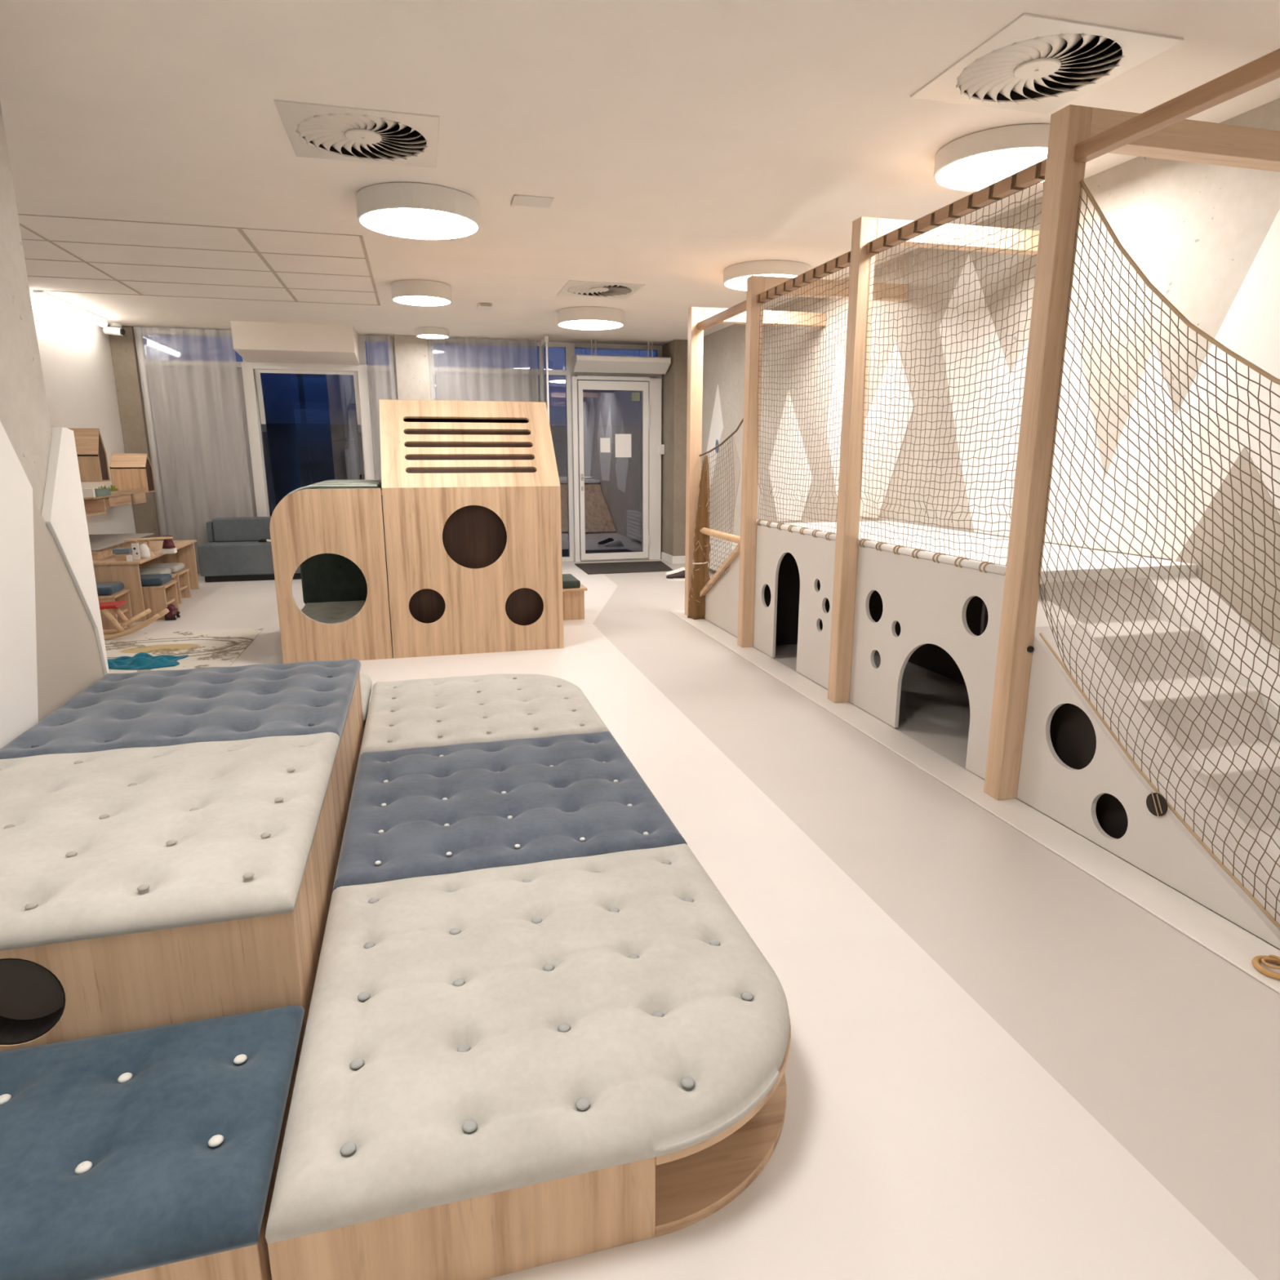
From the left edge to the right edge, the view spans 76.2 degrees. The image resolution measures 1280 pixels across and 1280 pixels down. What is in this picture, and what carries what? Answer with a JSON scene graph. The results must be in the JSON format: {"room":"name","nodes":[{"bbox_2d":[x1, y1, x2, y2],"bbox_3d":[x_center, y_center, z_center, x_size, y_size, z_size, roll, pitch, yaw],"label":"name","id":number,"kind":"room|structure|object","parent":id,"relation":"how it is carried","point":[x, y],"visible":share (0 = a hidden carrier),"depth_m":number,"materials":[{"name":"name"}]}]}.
{"room":"indoor children's playroom","nodes":[
{"label":"indoor children's playroom","id":0,"kind":"room"},
{"bbox_2d":[0,102,52,515],"bbox_3d":[-1.448,0.028,-0.095,0.250,2.590,6.550,-3,13,-14],"label":"wall","id":1,"kind":"structure","parent":0,"point":[24,418],"depth_m":2.79,"materials":[{"name":"paint"}]},
{"bbox_2d":[0,421,38,749],"bbox_3d":[-1.842,-0.303,1.904,0.022,1.949,1.861,-3,13,-14],"label":"panel","id":2,"kind":"object","parent":1,"relation":"attached to","point":[19,709],"visible":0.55,"depth_m":2.63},
{"bbox_2d":[32,497,104,722],"bbox_3d":[-2.091,-0.033,2.926,0.018,0.969,0.679,-3,13,-14],"label":"panel","id":3,"kind":"object","parent":1,"relation":"attached to","point":[68,660],"visible":0.5,"depth_m":2.92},
{"bbox_2d":[41,426,109,675],"bbox_3d":[-2.147,-0.237,3.077,0.050,1.099,0.329,-3,13,-14],"label":"panel","id":4,"kind":"object","parent":1,"relation":"attached to","point":[63,512],"visible":0.55,"depth_m":3.06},
{"bbox_2d":[30,293,137,541],"bbox_3d":[-3.943,-0.610,2.717,0.200,2.590,13.400,-3,13,-14],"label":"wall","id":5,"kind":"structure","parent":0,"point":[75,353],"depth_m":7.65,"materials":[{"name":"white paint"}]},
{"bbox_2d":[66,427,110,482],"bbox_3d":[-4.866,-1.612,7.116,0.318,0.455,0.205,-3,13,-14],"label":"shelf","id":6,"kind":"object","parent":5,"relation":"attached to","point":[91,455],"visible":0.72,"depth_m":7.07,"materials":[{"name":"brown wood"}]},
{"bbox_2d":[83,498,106,516],"bbox_3d":[-4.763,-1.116,6.829,0.318,0.155,0.590,-3,13,-14],"label":"box shelf","id":7,"kind":"object","parent":5,"relation":"attached to","point":[96,506],"visible":0.19,"depth_m":7.11,"materials":[{"name":"brown wood"}]},
{"bbox_2d":[83,487,146,506],"bbox_3d":[-4.973,-1.313,7.582,0.308,0.145,1.400,-3,13,-14],"label":"wall shelf","id":8,"kind":"object","parent":5,"relation":"attached to","point":[117,498],"visible":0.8,"depth_m":7.71,"materials":[{"name":"brown wood"}]},
{"bbox_2d":[81,488,95,497],"bbox_3d":[-4.714,-1.255,6.965,0.100,0.075,0.040,-3,13,-14],"label":"box","id":9,"kind":"object","parent":8,"relation":"on","point":[86,492],"visible":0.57,"depth_m":6.95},
{"bbox_2d":[94,488,111,497],"bbox_3d":[-4.835,-1.293,7.167,0.230,0.060,0.340,-3,13,-14],"label":"planter","id":10,"kind":"object","parent":8,"relation":"on","point":[99,492],"visible":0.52,"depth_m":7.17,"materials":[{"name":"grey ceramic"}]},
{"bbox_2d":[97,484,118,491],"bbox_3d":[-4.918,-1.375,7.498,0.165,0.088,0.270,-3,13,-14],"label":"plant","id":11,"kind":"object","parent":8,"relation":"on","point":[112,488],"visible":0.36,"depth_m":7.56,"materials":[{"name":"green"}]},
{"bbox_2d":[109,453,155,492],"bbox_3d":[-5.185,-1.705,8.334,0.318,0.387,0.235,-3,13,-14],"label":"shelf","id":12,"kind":"object","parent":5,"relation":"attached to","point":[127,471],"visible":0.84,"depth_m":8.25,"materials":[{"name":"brown wood"}]},
{"bbox_2d":[107,325,168,541],"bbox_3d":[-5.381,-1.997,8.822,0.220,2.590,0.360,-3,13,-14],"label":"wall","id":13,"kind":"structure","parent":0,"point":[123,348],"depth_m":8.56,"materials":[{"name":"paint"}]},
{"bbox_2d":[133,327,257,573],"bbox_3d":[-4.745,-2.018,8.918,1.060,2.588,0.075,-3,13,-14],"label":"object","id":14,"kind":"structure","parent":13,"relation":"in","point":[205,398],"depth_m":8.85,"materials":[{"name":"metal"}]},
{"bbox_2d":[394,334,431,399],"bbox_3d":[-2.587,-2.154,9.502,0.360,2.590,0.340,-3,13,-14],"label":"wall","id":15,"kind":"structure","parent":0,"point":[411,352],"depth_m":9.13,"materials":[{"name":"concrete"}]},
{"bbox_2d":[359,335,397,479],"bbox_3d":[-2.932,-2.126,9.385,0.370,2.588,0.075,-3,13,-14],"label":"window","id":16,"kind":"structure","parent":15,"relation":"in","point":[380,384],"depth_m":9.20,"materials":[{"name":"white metal"}]},
{"bbox_2d":[427,337,573,561],"bbox_3d":[-1.617,-2.203,9.721,1.630,2.588,0.080,-3,13,-14],"label":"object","id":17,"kind":"structure","parent":15,"relation":"in","point":[476,384],"depth_m":9.52,"materials":[{"name":"white metal"}]},
{"bbox_2d":[540,335,549,420],"bbox_3d":[-1.077,-2.154,9.454,0.040,2.510,0.601,-3,13,-11],"label":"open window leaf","id":18,"kind":"structure","parent":17,"relation":"attached to","point":[544,344],"depth_m":9.18,"materials":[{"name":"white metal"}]},
{"bbox_2d":[0,0,1279,345],"bbox_3d":[-0.874,-2.062,3.219,6.550,0.024,13.400,-3,13,-14],"label":"ceiling","id":19,"kind":"structure","parent":0,"point":[159,180],"depth_m":3.38,"materials":[{"name":"paint"}]},
{"bbox_2d":[32,290,107,327],"bbox_3d":[-5.034,-2.930,7.261,0.070,0.079,1.480,-3,13,-14],"label":"lamp","id":20,"kind":"object","parent":19,"relation":"attached to","point":[42,296],"visible":1,"depth_m":7.09,"materials":[{"name":"white"}]},
{"bbox_2d":[102,323,124,335],"bbox_3d":[-5.258,-3.120,8.208,0.187,0.128,0.185,0,13,-1],"label":"security camera","id":21,"kind":"object","parent":19,"relation":"attached to","point":[116,329],"visible":0.94,"depth_m":8.14,"materials":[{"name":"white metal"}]},
{"bbox_2d":[133,326,248,545],"bbox_3d":[-4.728,-1.986,8.747,0.965,2.560,0.062,-3,13,-14],"label":"curtain","id":22,"kind":"object","parent":19,"relation":"hanging from","point":[197,529],"visible":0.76,"depth_m":8.72,"materials":[{"name":"fabric"}]},
{"bbox_2d":[231,320,359,364],"bbox_3d":[-3.580,-3.100,8.572,1.145,0.330,0.720,-3,13,-14],"label":"air conditioner","id":23,"kind":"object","parent":19,"relation":"attached to","point":[254,341],"depth_m":8.28,"materials":[{"name":"paint"}]},
{"bbox_2d":[273,99,439,168],"bbox_3d":[-1.152,-2.153,3.383,0.600,0.144,0.600,-3,13,-14],"label":"ceiling vent","id":24,"kind":"object","parent":19,"relation":"in","point":[315,131],"visible":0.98,"depth_m":3.38,"materials":[{"name":"white metal"}]},
{"bbox_2d":[355,182,479,239],"bbox_3d":[-1.155,-2.234,4.271,0.620,0.115,0.620,-3,13,-14],"label":"ceiling lamp","id":25,"kind":"object","parent":19,"relation":"attached to","point":[404,210],"visible":1,"depth_m":4.11,"materials":[{"name":"white"}]},
{"bbox_2d":[360,208,477,239],"bbox_3d":[-1.155,-2.181,4.283,0.598,0.003,0.598,-3,13,-14],"label":"diffuser","id":26,"kind":"object","parent":25,"relation":"attached to","point":[404,223],"depth_m":4.24,"materials":[{"name":"plastic"}]},
{"bbox_2d":[391,279,452,306],"bbox_3d":[-1.711,-2.717,6.397,0.456,0.115,0.456,-3,13,-14],"label":"ceiling lamp","id":27,"kind":"object","parent":19,"relation":"attached to","point":[415,292],"visible":1,"depth_m":6.24,"materials":[{"name":"white"}]},
{"bbox_2d":[393,296,450,306],"bbox_3d":[-1.711,-2.664,6.409,0.434,0.003,0.434,-3,13,-14],"label":"diffuser","id":28,"kind":"object","parent":27,"relation":"attached to","point":[409,300],"depth_m":6.40,"materials":[{"name":"plastic"}]},
{"bbox_2d":[415,326,448,338],"bbox_3d":[-2.191,-3.243,8.619,0.340,0.075,0.340,-3,13,-14],"label":"ceiling lamp","id":29,"kind":"object","parent":19,"relation":"attached to","point":[426,332],"visible":1,"depth_m":8.51,"materials":[{"name":"white"}]},
{"bbox_2d":[417,334,448,338],"bbox_3d":[-2.191,-3.209,8.627,0.318,0.003,0.318,-3,13,-14],"label":"diffuser","id":30,"kind":"object","parent":29,"relation":"attached to","point":[426,336],"depth_m":8.63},
{"bbox_2d":[476,302,492,311],"bbox_3d":[-1.373,-2.948,7.218,0.120,0.030,0.225,-3,13,-14],"label":"smoke detector","id":31,"kind":"object","parent":19,"relation":"attached to","point":[482,306],"visible":1,"depth_m":7.13,"materials":[{"name":"white plastic"}]},
{"bbox_2d":[511,194,554,208],"bbox_3d":[-0.562,-2.283,4.256,0.205,0.014,0.170,-3,13,-14],"label":"ceiling plate","id":32,"kind":"object","parent":19,"relation":"attached to","point":[517,200],"visible":1,"depth_m":4.24,"materials":[{"name":"white metal"}]},
{"bbox_2d":[556,306,623,329],"bbox_3d":[-0.459,-2.991,7.597,0.620,0.115,0.620,-3,13,-14],"label":"ceiling lamp","id":33,"kind":"object","parent":19,"relation":"attached to","point":[582,317],"visible":1,"depth_m":7.39,"materials":[{"name":"white"}]},
{"bbox_2d":[558,320,622,329],"bbox_3d":[-0.459,-2.938,7.609,0.598,0.003,0.598,-3,13,-14],"label":"diffuser","id":34,"kind":"object","parent":33,"relation":"attached to","point":[569,324],"depth_m":7.57,"materials":[{"name":"plastic"}]},
{"bbox_2d":[556,280,645,298],"bbox_3d":[-0.324,-2.871,6.537,0.600,0.144,0.600,-3,13,-14],"label":"ceiling vent","id":35,"kind":"object","parent":19,"relation":"in","point":[572,288],"visible":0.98,"depth_m":6.54,"materials":[{"name":"white metal"}]},
{"bbox_2d":[572,339,671,374],"bbox_3d":[-0.217,-3.301,9.512,1.113,0.360,0.310,-3,13,-14],"label":"heater","id":36,"kind":"object","parent":19,"relation":"hanging from","point":[580,363],"visible":1,"depth_m":9.46,"materials":[{"name":"white metal"}]},
{"bbox_2d":[723,259,811,291],"bbox_3d":[0.911,-2.610,5.859,0.620,0.090,0.620,-3,13,-14],"label":"ceiling lamp","id":37,"kind":"object","parent":19,"relation":"attached to","point":[735,276],"visible":0.65,"depth_m":5.61,"materials":[{"name":"white"}]},
{"bbox_2d":[724,274,796,290],"bbox_3d":[0.911,-2.568,5.869,0.598,0.003,0.598,-3,13,-14],"label":"diffuser","id":38,"kind":"object","parent":37,"relation":"attached to","point":[735,282],"depth_m":5.76,"materials":[{"name":"plastic"}]},
{"bbox_2d":[933,123,1049,191],"bbox_3d":[1.588,-2.088,3.552,0.580,0.085,0.580,-3,13,-14],"label":"ceiling lamp","id":39,"kind":"object","parent":19,"relation":"attached to","point":[974,162],"visible":0.6,"depth_m":3.41,"materials":[{"name":"white"}]},
{"bbox_2d":[936,147,1047,191],"bbox_3d":[1.588,-2.049,3.561,0.558,0.003,0.558,-3,13,-14],"label":"diffuser","id":40,"kind":"object","parent":39,"relation":"attached to","point":[975,169],"depth_m":3.50,"materials":[{"name":"plastic"}]},
{"bbox_2d":[910,13,1183,114],"bbox_3d":[1.364,-2.020,2.791,0.600,0.144,0.600,-3,13,-14],"label":"ceiling vent","id":41,"kind":"object","parent":19,"relation":"in","point":[1035,63],"visible":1,"depth_m":2.79,"materials":[{"name":"white metal"}]},
{"bbox_2d":[661,339,687,555],"bbox_3d":[0.418,-2.291,10.094,0.240,2.590,0.800,-3,13,-14],"label":"wall","id":42,"kind":"structure","parent":0,"point":[674,382],"depth_m":9.79,"materials":[{"name":"paint"}]},
{"bbox_2d":[569,342,662,558],"bbox_3d":[-0.283,-2.283,10.067,1.130,2.588,0.075,-3,13,-14],"label":"window","id":43,"kind":"structure","parent":42,"relation":"in","point":[658,348],"depth_m":9.79,"materials":[{"name":"white metal"}]},
{"bbox_2d":[570,375,661,562],"bbox_3d":[-0.271,-2.075,10.007,1.100,2.210,0.165,-3,13,-14],"label":"door","id":44,"kind":"structure","parent":43,"relation":"attached to","point":[651,390],"depth_m":9.99,"materials":[{"name":"white metal"}]},
{"bbox_2d":[600,437,610,452],"bbox_3d":[-0.422,-2.366,9.911,0.123,0.170,0.003,-3,13,-14],"label":"paper notice","id":45,"kind":"object","parent":44,"relation":"attached to","point":[605,446],"visible":1,"depth_m":9.91,"materials":[{"name":"white"}]},
{"bbox_2d":[615,434,631,457],"bbox_3d":[-0.204,-2.373,9.968,0.201,0.278,0.003,-3,13,-14],"label":"paper notice","id":46,"kind":"object","parent":44,"relation":"attached to","point":[623,442],"visible":1,"depth_m":9.97,"materials":[{"name":"white"}]},
{"bbox_2d":[658,444,664,454],"bbox_3d":[0.265,-2.349,10.061,0.065,0.120,0.040,-3,13,-14],"label":"intercom","id":47,"kind":"object","parent":42,"relation":"attached to","point":[661,446],"visible":1,"depth_m":10.04,"materials":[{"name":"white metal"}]},
{"bbox_2d":[661,551,684,563],"bbox_3d":[0.456,-1.034,10.207,0.255,0.090,0.485,-3,13,-14],"label":"baseboard","id":48,"kind":"structure","parent":42,"relation":"attached to","point":[672,559],"depth_m":9.98,"materials":[{"name":"white paint"}]},
{"bbox_2d":[103,558,1279,1279],"bbox_3d":[-0.897,0.511,3.798,6.500,0.080,13.400,-3,13,-14],"label":"floor","id":49,"kind":"structure","parent":0,"point":[1002,1064],"depth_m":1.97,"materials":[{"name":"beige plastic"}]},
{"bbox_2d":[96,582,132,629],"bbox_3d":[-4.130,-0.256,6.253,0.320,0.332,0.360,-3,13,-14],"label":"stool","id":50,"kind":"object","parent":49,"relation":"on","point":[111,591],"visible":0.42,"depth_m":6.19,"materials":[{"name":"brown wood"}]},
{"bbox_2d":[92,539,199,622],"bbox_3d":[-4.553,-0.544,7.181,0.833,0.482,1.740,-3,13,-14],"label":"table","id":51,"kind":"object","parent":49,"relation":"on","point":[106,570],"visible":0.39,"depth_m":6.50,"materials":[{"name":"brown wood"}]},
{"bbox_2d":[88,533,153,559],"bbox_3d":[-4.574,-0.789,6.891,0.600,0.126,0.930,-3,13,-14],"label":"table top","id":52,"kind":"object","parent":51,"relation":"on","point":[102,545],"visible":0.45,"depth_m":6.93,"materials":[{"name":"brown wood"}]},
{"bbox_2d":[111,547,133,560],"bbox_3d":[-4.116,-0.685,6.503,0.120,0.093,0.100,-3,13,-14],"label":"crate","id":53,"kind":"object","parent":51,"relation":"on","point":[121,553],"visible":0.85,"depth_m":6.46,"materials":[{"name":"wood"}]},
{"bbox_2d":[125,555,133,561],"bbox_3d":[-4.011,-0.641,6.410,0.043,0.048,0.012,-3,13,-14],"label":"block","id":54,"kind":"object","parent":51,"relation":"on","point":[129,557],"depth_m":6.41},
{"bbox_2d":[131,542,140,559],"bbox_3d":[-4.029,-0.708,6.521,0.050,0.130,0.012,-3,13,-14],"label":"block","id":55,"kind":"object","parent":51,"relation":"on","point":[135,551],"visible":1,"depth_m":6.52,"materials":[{"name":"white wood"}]},
{"bbox_2d":[138,543,151,558],"bbox_3d":[-4.018,-0.722,6.617,0.080,0.115,0.079,-3,13,-14],"label":"toy skittle","id":56,"kind":"object","parent":51,"relation":"on","point":[144,553],"visible":0.96,"depth_m":6.59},
{"bbox_2d":[123,536,173,555],"bbox_3d":[-4.056,-0.769,6.751,0.352,0.148,0.097,-10,16,-37],"label":"plane","id":57,"kind":"object","parent":51,"relation":"on","point":[164,537],"visible":0.78,"depth_m":6.74,"materials":[{"name":"brown wood"}]},
{"bbox_2d":[161,535,177,554],"bbox_3d":[-3.998,-0.809,6.921,0.100,0.150,0.100,-3,13,-14],"label":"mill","id":58,"kind":"object","parent":51,"relation":"on","point":[168,546],"visible":0.94,"depth_m":6.89,"materials":[{"name":"red paint"}]},
{"bbox_2d":[0,1004,304,1279],"bbox_3d":[-1.098,0.912,1.333,0.977,0.232,0.517,-3,13,-14],"label":"seat cushion","id":59,"kind":"object","parent":49,"relation":"on","point":[150,1153],"visible":0.99,"depth_m":1.30,"materials":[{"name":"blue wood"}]},
{"bbox_2d":[139,568,176,580],"bbox_3d":[-4.222,-0.437,7.051,0.320,0.332,0.360,-3,13,-14],"label":"stool","id":60,"kind":"object","parent":49,"relation":"on","point":[147,571],"visible":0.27,"depth_m":7.02,"materials":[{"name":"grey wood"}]},
{"bbox_2d":[140,573,179,619],"bbox_3d":[-4.013,-0.358,6.701,0.320,0.332,0.360,-3,13,-14],"label":"stool","id":61,"kind":"object","parent":49,"relation":"on","point":[159,592],"visible":0.5,"depth_m":6.58,"materials":[{"name":"brown wood"}]},
{"bbox_2d":[142,562,191,604],"bbox_3d":[-4.295,-0.516,7.395,0.320,0.332,0.360,-3,13,-14],"label":"stool","id":62,"kind":"object","parent":49,"relation":"on","point":[183,585],"visible":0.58,"depth_m":7.42,"materials":[{"name":"brown wood"}]},
{"bbox_2d":[164,604,180,620],"bbox_3d":[-3.796,-0.227,6.620,0.081,0.111,0.160,-3,13,-14],"label":"train","id":63,"kind":"object","parent":49,"relation":"on","point":[173,613],"visible":0.91,"depth_m":6.56,"materials":[{"name":"red paint"}]},
{"bbox_2d":[0,732,346,1051],"bbox_3d":[-1.294,0.630,2.029,0.977,0.473,1.023,-3,13,-14],"label":"platform","id":64,"kind":"object","parent":49,"relation":"on","point":[142,887],"visible":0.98,"depth_m":1.68,"materials":[{"name":"fabric"}]},
{"bbox_2d":[0,732,340,951],"bbox_3d":[-1.293,0.432,1.983,0.975,0.065,1.021,-3,13,-14],"label":"cushion","id":65,"kind":"object","parent":64,"relation":"on","point":[126,843],"depth_m":1.83,"materials":[{"name":"beige fabric"}]},
{"bbox_2d":[0,658,364,820],"bbox_3d":[-1.550,0.419,2.975,0.977,0.465,0.978,-3,13,-14],"label":"pouf","id":66,"kind":"object","parent":49,"relation":"on","point":[153,708],"visible":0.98,"depth_m":2.80,"materials":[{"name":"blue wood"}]},
{"bbox_2d":[0,658,360,759],"bbox_3d":[-1.549,0.220,2.930,0.975,0.057,0.978,-3,13,-14],"label":"cushion","id":67,"kind":"object","parent":66,"relation":"on","point":[153,708],"depth_m":2.78,"materials":[{"name":"blue fabric"}]},
{"bbox_2d":[104,626,264,673],"bbox_3d":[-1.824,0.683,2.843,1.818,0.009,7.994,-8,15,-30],"label":"rug","id":68,"kind":"object","parent":49,"relation":"on","point":[212,647],"visible":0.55,"depth_m":5.64,"materials":[{"name":"beige carpet"}]},
{"bbox_2d":[98,600,168,639],"bbox_3d":[-3.870,-0.152,5.955,0.756,0.248,0.346,-3,13,-14],"label":"toy","id":69,"kind":"object","parent":68,"relation":"on","point":[120,631],"visible":0.52,"depth_m":5.88,"materials":[{"name":"brown wood"}]},
{"bbox_2d":[106,652,188,669],"bbox_3d":[-3.199,0.122,5.173,0.541,0.056,0.343,-3,13,-14],"label":"cloth","id":70,"kind":"object","parent":68,"relation":"on","point":[141,660],"visible":0.83,"depth_m":5.13,"materials":[{"name":"fabric"}]},
{"bbox_2d":[197,516,301,582],"bbox_3d":[-3.781,-1.008,8.863,1.740,0.640,0.504,-3,13,-14],"label":"sofa","id":71,"kind":"object","parent":49,"relation":"on","point":[233,551],"visible":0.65,"depth_m":8.59,"materials":[{"name":"grey fabric"}]},
{"bbox_2d":[240,361,375,516],"bbox_3d":[-3.656,-1.914,9.171,1.280,2.270,0.080,-3,13,-14],"label":"trim","id":72,"kind":"structure","parent":49,"relation":"on","point":[247,368],"depth_m":8.98,"materials":[{"name":"white metal"}]},
{"bbox_2d":[253,335,365,516],"bbox_3d":[-3.690,-2.097,9.259,1.160,2.588,0.285,-3,13,-14],"label":"window","id":73,"kind":"structure","parent":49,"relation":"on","point":[357,335],"depth_m":9.07,"materials":[{"name":"white metal"}]},
{"bbox_2d":[269,479,392,663],"bbox_3d":[-2.090,-0.531,5.687,0.663,1.117,1.184,-3,13,-14],"label":"playhouse","id":74,"kind":"object","parent":49,"relation":"on","point":[334,530],"visible":0.96,"depth_m":5.16,"materials":[{"name":"brown wood"}]},
{"bbox_2d":[300,495,389,604],"bbox_3d":[-2.232,-0.684,6.174,0.649,0.800,0.075,-3,13,-14],"label":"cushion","id":75,"kind":"object","parent":74,"relation":"on","point":[325,577],"depth_m":6.16,"materials":[{"name":"wood"}]},
{"bbox_2d":[301,599,391,623],"bbox_3d":[-2.082,-0.169,5.731,0.639,0.060,1.058,-3,13,-14],"label":"seat cushion","id":76,"kind":"object","parent":74,"relation":"on","point":[323,611],"depth_m":5.82,"materials":[{"name":"grey fabric"}]},
{"bbox_2d":[359,670,372,728],"bbox_3d":[-1.776,0.339,3.841,0.980,0.238,0.855,-3,13,-14],"label":"pouf","id":77,"kind":"object","parent":49,"relation":"on","point":[366,682],"visible":0.02,"depth_m":3.86,"materials":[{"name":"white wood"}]},
{"bbox_2d":[378,399,564,658],"bbox_3d":[-1.222,-0.851,5.860,1.126,1.663,1.202,-3,13,-14],"label":"slotted playhouse","id":78,"kind":"object","parent":49,"relation":"on","point":[471,491],"visible":1,"depth_m":5.40,"materials":[{"name":"brown wood"}]},
{"bbox_2d":[359,673,609,755],"bbox_3d":[-0.709,0.381,3.656,0.973,0.236,0.987,-3,13,-14],"label":"pouf","id":79,"kind":"object","parent":49,"relation":"on","point":[404,714],"visible":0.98,"depth_m":3.48,"materials":[{"name":"beige fabric"}]},
{"bbox_2d":[332,731,687,892],"bbox_3d":[-0.455,0.594,2.720,0.973,0.236,0.988,-3,13,-14],"label":"pouf","id":80,"kind":"object","parent":49,"relation":"on","point":[414,812],"visible":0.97,"depth_m":2.53,"materials":[{"name":"blue fabric"}]},
{"bbox_2d":[265,843,791,1279],"bbox_3d":[-0.202,0.800,1.789,0.976,0.246,0.976,-3,13,-14],"label":"cushioned bench","id":81,"kind":"object","parent":49,"relation":"on","point":[504,1070],"visible":1,"depth_m":1.47,"materials":[{"name":"fabric"}]},
{"bbox_2d":[562,573,587,620],"bbox_3d":[-0.637,-0.359,6.733,0.325,0.315,0.455,-3,13,-14],"label":"bench","id":82,"kind":"object","parent":49,"relation":"on","point":[573,591],"visible":0.58,"depth_m":6.55,"materials":[{"name":"brown wood"}]},
{"bbox_2d":[574,560,673,574],"bbox_3d":[-0.163,-0.857,9.605,1.090,0.012,0.880,-3,13,-14],"label":"door mat","id":83,"kind":"object","parent":49,"relation":"on","point":[655,566],"visible":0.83,"depth_m":9.52,"materials":[{"name":"grey"}]},
{"bbox_2d":[664,567,684,577],"bbox_3d":[0.420,-0.741,8.877,0.300,0.107,0.100,-1,13,-5],"label":"sneaker","id":84,"kind":"object","parent":49,"relation":"on","point":[680,569],"visible":0.3,"depth_m":8.85,"materials":[{"name":"white paint"}]},
{"bbox_2d":[666,570,684,581],"bbox_3d":[0.423,-0.686,8.636,0.300,0.107,0.100,1,13,3],"label":"sneaker","id":85,"kind":"object","parent":49,"relation":"on","point":[678,576],"visible":0.66,"depth_m":8.60,"materials":[{"name":"fabric"}]},
{"bbox_2d":[669,610,1279,994],"bbox_3d":[1.548,0.771,2.451,0.175,0.008,9.500,-3,13,-14],"label":"platform base","id":86,"kind":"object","parent":49,"relation":"on","point":[1234,944],"depth_m":2.81,"materials":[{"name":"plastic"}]},
{"bbox_2d":[1251,954,1279,980],"bbox_3d":[1.626,0.831,2.088,0.096,0.036,0.096,-3,13,-14],"label":"ring","id":87,"kind":"object","parent":86,"relation":"on","point":[1275,959],"visible":1,"depth_m":2.09,"materials":[{"name":"brown"}]},
{"bbox_2d":[684,48,1279,949],"bbox_3d":[1.558,-0.854,4.233,1.118,2.385,5.250,-3,13,-14],"label":"climbing frame","id":88,"kind":"object","parent":49,"relation":"on","point":[1034,739],"visible":0.98,"depth_m":3.09,"materials":[{"name":"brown wood"}]},
{"bbox_2d":[687,455,711,619],"bbox_3d":[0.473,-0.807,6.478,0.183,1.280,0.154,-3,13,-14],"label":"net","id":89,"kind":"object","parent":88,"relation":"attached to","point":[696,609],"visible":0.88,"depth_m":6.47,"materials":[{"name":"brown"}]},
{"bbox_2d":[698,417,743,594],"bbox_3d":[0.618,-0.926,5.997,0.044,1.508,1.055,-3,13,-14],"label":"net","id":90,"kind":"object","parent":88,"relation":"hanging from","point":[741,421],"visible":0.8,"depth_m":6.11,"materials":[{"name":"brown"}]},
{"bbox_2d":[757,265,849,533],"bbox_3d":[0.933,-1.321,4.687,0.044,1.336,1.240,-3,13,-14],"label":"safety net","id":91,"kind":"object","parent":88,"relation":"on","point":[828,289],"visible":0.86,"depth_m":4.71,"materials":[{"name":"brown"}]},
{"bbox_2d":[859,179,1044,566],"bbox_3d":[1.270,-1.040,3.450,0.046,1.336,1.209,-3,13,-14],"label":"safety net","id":92,"kind":"object","parent":88,"relation":"on","point":[1014,215],"visible":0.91,"depth_m":3.42,"materials":[{"name":"brown"}]},
{"bbox_2d":[1038,179,1279,929],"bbox_3d":[1.635,-0.326,2.331,0.101,2.139,1.221,-3,13,-14],"label":"net","id":93,"kind":"object","parent":88,"relation":"hanging from","point":[1123,251],"visible":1,"depth_m":2.47,"materials":[{"name":"brown"}]},
{"bbox_2d":[701,97,1279,653],"bbox_3d":[2.211,-0.975,4.303,0.209,2.590,13.400,-3,13,-14],"label":"wall","id":94,"kind":"structure","parent":0,"point":[1206,237],"depth_m":3.90,"materials":[{"name":"paint"}]},
{"bbox_2d":[707,536,737,570],"bbox_3d":[0.896,-0.931,8.783,0.104,0.400,1.400,-3,13,-14],"label":"radiator","id":95,"kind":"object","parent":94,"relation":"attached to","point":[733,544],"visible":0.3,"depth_m":8.77,"materials":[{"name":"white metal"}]},
{"label":"outside","id":96,"kind":"structure","parent":0,"visible":0},
{"bbox_2d":[561,537,641,556],"bbox_3d":[-3.041,-1.184,11.529,12.000,0.040,3.000,-3,13,-14],"label":"ground","id":97,"kind":"structure","parent":96,"point":[628,544],"depth_m":12.65,"materials":[{"name":"grey"}]},
{"bbox_2d":[268,373,359,485],"bbox_3d":[-3.860,-2.517,10.585,2.500,2.980,0.050,-3,13,-14],"label":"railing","id":98,"kind":"object","parent":97,"relation":"on","point":[305,439],"visible":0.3,"depth_m":10.42,"materials":[{"name":"grey"}]},
{"bbox_2d":[164,423,641,540],"bbox_3d":[-3.438,-2.369,12.796,12.000,1.950,0.100,-3,13,-14],"label":"window","id":99,"kind":"structure","parent":97,"relation":"on","point":[613,493],"depth_m":13.28,"materials":[{"name":"glass"}]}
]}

